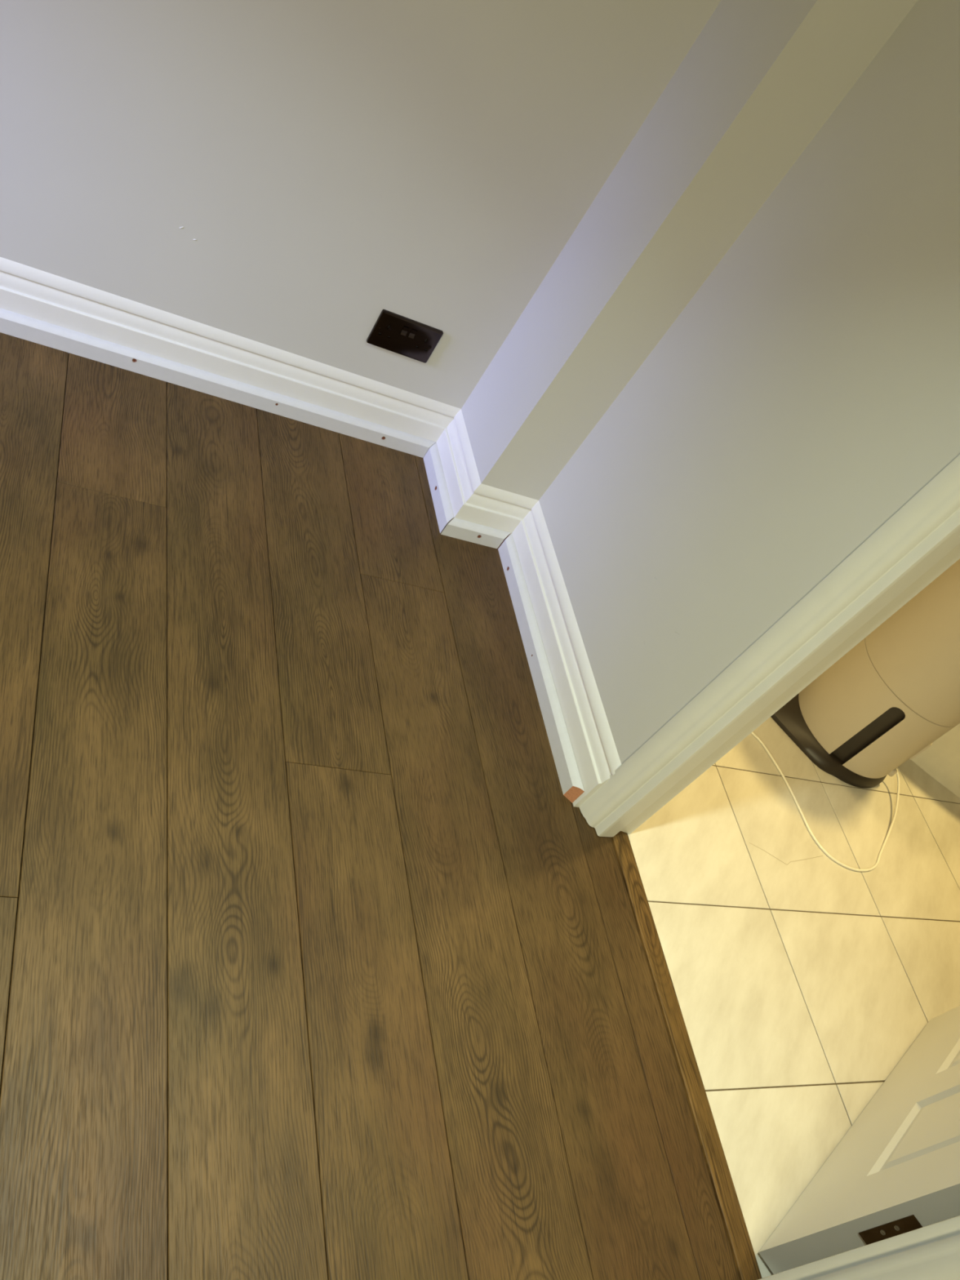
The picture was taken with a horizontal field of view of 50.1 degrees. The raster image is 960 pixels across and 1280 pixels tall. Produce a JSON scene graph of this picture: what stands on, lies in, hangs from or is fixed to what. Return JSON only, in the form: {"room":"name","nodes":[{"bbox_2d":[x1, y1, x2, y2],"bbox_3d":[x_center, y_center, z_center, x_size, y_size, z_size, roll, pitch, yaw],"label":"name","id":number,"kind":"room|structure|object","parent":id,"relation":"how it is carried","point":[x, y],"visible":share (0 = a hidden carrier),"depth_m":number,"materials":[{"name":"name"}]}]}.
{"room":"empty bedroom","nodes":[
{"label":"empty bedroom","id":0,"kind":"room"},
{"bbox_2d":[0,0,720,408],"bbox_3d":[-0.612,-1.421,1.177,2.989,2.450,0.101,12,47,-29],"label":"wall","id":1,"kind":"structure","parent":0,"point":[286,175],"depth_m":1.88,"materials":[{"name":"grey paint"}]},
{"bbox_2d":[0,257,460,442],"bbox_3d":[-1.202,-0.723,1.803,2.636,0.141,0.019,12,47,-29],"label":"baseboard","id":2,"kind":"structure","parent":1,"relation":"attached to","point":[24,290],"depth_m":2.15,"materials":[{"name":"white wood"}]},
{"bbox_2d":[366,309,443,363],"bbox_3d":[-0.162,-0.654,2.219,0.146,0.086,0.010,12,47,-29],"label":"double socket","id":3,"kind":"object","parent":1,"relation":"attached to","point":[392,331],"visible":1,"depth_m":2.21,"materials":[{"name":"black plastic"}]},
{"bbox_2d":[378,324,392,337],"bbox_3d":[-0.200,-0.663,2.197,0.034,0.035,0.007,12,47,-29],"label":"outlet","id":4,"kind":"object","parent":3,"relation":"attached to","point":[384,330],"depth_m":2.19,"materials":[{"name":"black plastic"}]},
{"bbox_2d":[400,325,409,336],"bbox_3d":[-0.162,-0.664,2.204,0.012,0.020,0.008,12,47,-29],"label":"switch","id":5,"kind":"object","parent":3,"relation":"attached to","point":[404,330],"depth_m":2.20,"materials":[{"name":"grey plastic"}]},
{"bbox_2d":[408,328,417,338],"bbox_3d":[-0.145,-0.661,2.213,0.012,0.020,0.008,12,47,-29],"label":"switch","id":6,"kind":"object","parent":3,"relation":"attached to","point":[412,333],"depth_m":2.21,"materials":[{"name":"grey plastic"}]},
{"bbox_2d":[0,332,739,1279],"bbox_3d":[-1.030,0.865,0.567,3.406,0.040,4.031,12,47,-29],"label":"floor","id":7,"kind":"structure","parent":0,"point":[317,962],"depth_m":1.59,"materials":[{"name":"brown wood"}]},
{"bbox_2d":[0,307,435,457],"bbox_3d":[-1.231,-0.681,1.818,2.616,0.044,0.017,12,47,-29],"label":"strip","id":8,"kind":"object","parent":7,"relation":"on","point":[11,323],"visible":1,"depth_m":2.18,"materials":[{"name":"white wood"}]},
{"bbox_2d":[422,442,453,533],"bbox_3d":[-0.097,-0.355,2.378,0.017,0.044,0.268,12,47,-29],"label":"strip","id":9,"kind":"object","parent":7,"relation":"on","point":[434,471],"visible":0.99,"depth_m":2.36,"materials":[{"name":"white wood"}]},
{"bbox_2d":[440,517,510,548],"bbox_3d":[-0.008,-0.242,2.338,0.166,0.044,0.017,12,47,-29],"label":"strip","id":10,"kind":"object","parent":7,"relation":"on","point":[457,528],"visible":0.99,"depth_m":2.33,"materials":[{"name":"white wood"}]},
{"bbox_2d":[497,533,584,802],"bbox_3d":[0.119,0.033,2.174,0.017,0.044,0.688,12,47,-29],"label":"strip","id":11,"kind":"object","parent":7,"relation":"on","point":[568,773],"visible":1,"depth_m":2.13,"materials":[{"name":"white wood"}]},
{"bbox_2d":[610,831,761,1279],"bbox_3d":[0.341,0.677,1.765,0.044,0.009,0.780,12,47,-29],"label":"threshold strip","id":12,"kind":"object","parent":7,"relation":"on","point":[740,1242],"visible":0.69,"depth_m":1.72,"materials":[{"name":"brown wood"}]},
{"bbox_2d":[461,0,917,500],"bbox_3d":[0.590,-1.044,1.739,0.253,2.450,0.255,12,47,-29],"label":"wall","id":13,"kind":"structure","parent":0,"point":[761,79],"depth_m":1.89,"materials":[{"name":"grey paint"}]},
{"bbox_2d":[436,408,480,518],"bbox_3d":[-0.061,-0.395,2.367,0.019,0.141,0.274,12,47,-29],"label":"baseboard","id":14,"kind":"structure","parent":13,"relation":"attached to","point":[462,478],"depth_m":2.34,"materials":[{"name":"white wood"}]},
{"bbox_2d":[453,483,538,534],"bbox_3d":[0.028,-0.282,2.328,0.172,0.141,0.019,12,47,-29],"label":"baseboard","id":15,"kind":"structure","parent":13,"relation":"attached to","point":[489,506],"depth_m":2.31,"materials":[{"name":"white wood"}]},
{"bbox_2d":[538,0,959,764],"bbox_3d":[1.026,0.540,0.566,0.100,2.450,3.781,12,47,-29],"label":"wall","id":16,"kind":"structure","parent":0,"point":[808,389],"depth_m":1.71,"materials":[{"name":"grey paint"}]},
{"bbox_2d":[511,501,621,807],"bbox_3d":[0.157,0.002,2.156,0.019,0.141,0.716,12,47,-29],"label":"baseboard","id":17,"kind":"structure","parent":16,"relation":"attached to","point":[596,754],"depth_m":2.10,"materials":[{"name":"white wood"}]},
{"bbox_2d":[578,454,959,836],"bbox_3d":[0.716,-0.262,1.342,0.063,2.027,0.068,12,47,-29],"label":"trim","id":18,"kind":"structure","parent":16,"relation":"attached to","point":[926,529],"depth_m":1.61,"materials":[{"name":"white wood"}]},
{"bbox_2d":[620,543,959,833],"bbox_3d":[0.765,-0.247,1.366,0.050,2.029,0.028,12,47,-29],"label":"trim","id":19,"kind":"structure","parent":16,"relation":"attached to","point":[953,555],"depth_m":1.68,"materials":[{"name":"white wood"}]},
{"bbox_2d":[757,1215,959,1279],"bbox_3d":[0.865,0.373,0.853,0.063,2.027,0.068,12,47,-29],"label":"trim","id":20,"kind":"structure","parent":16,"relation":"attached to","point":[932,1251],"depth_m":1.28,"materials":[{"name":"white wood"}]},
{"bbox_2d":[759,1005,959,1274],"bbox_3d":[1.165,0.278,1.203,0.751,1.980,0.147,-18,65,-46],"label":"door","id":21,"kind":"structure","parent":16,"relation":"in","point":[895,1171],"depth_m":1.56,"materials":[{"name":"white paint"}]},
{"bbox_2d":[627,716,959,1278],"bbox_3d":[1.132,0.617,2.455,1.966,0.032,2.587,12,47,-29],"label":"floor","id":22,"kind":"structure","parent":0,"point":[802,979],"depth_m":2.07,"materials":[{"name":"beige tile"}]},
{"bbox_2d":[751,732,899,871],"bbox_3d":[0.582,0.203,2.363,1.010,0.048,0.382,31,40,-9],"label":"power cable","id":23,"kind":"object","parent":22,"relation":"on","point":[820,846],"visible":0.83,"depth_m":2.37,"materials":[{"name":"white plastic"}]},
{"bbox_2d":[770,559,959,788],"bbox_3d":[1.028,-0.010,2.409,0.397,0.680,0.414,12,47,-29],"label":"appliance","id":24,"kind":"object","parent":22,"relation":"on","point":[886,700],"visible":0.89,"depth_m":2.38,"materials":[{"name":"beige plastic"}]},
{"bbox_2d":[887,768,897,776],"bbox_3d":[1.020,0.327,2.541,0.024,0.024,0.014,-20,67,-46],"label":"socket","id":25,"kind":"object","parent":24,"relation":"attached to","point":[891,773],"depth_m":2.53,"materials":[{"name":"white plastic"}]},
{"bbox_2d":[911,723,959,798],"bbox_3d":[1.416,0.194,2.713,0.590,0.428,0.370,37,39,-2],"label":"pan","id":26,"kind":"object","parent":22,"relation":"on","point":[941,760],"visible":0.07,"depth_m":2.70,"materials":[{"name":"white ceramic"}]}
]}

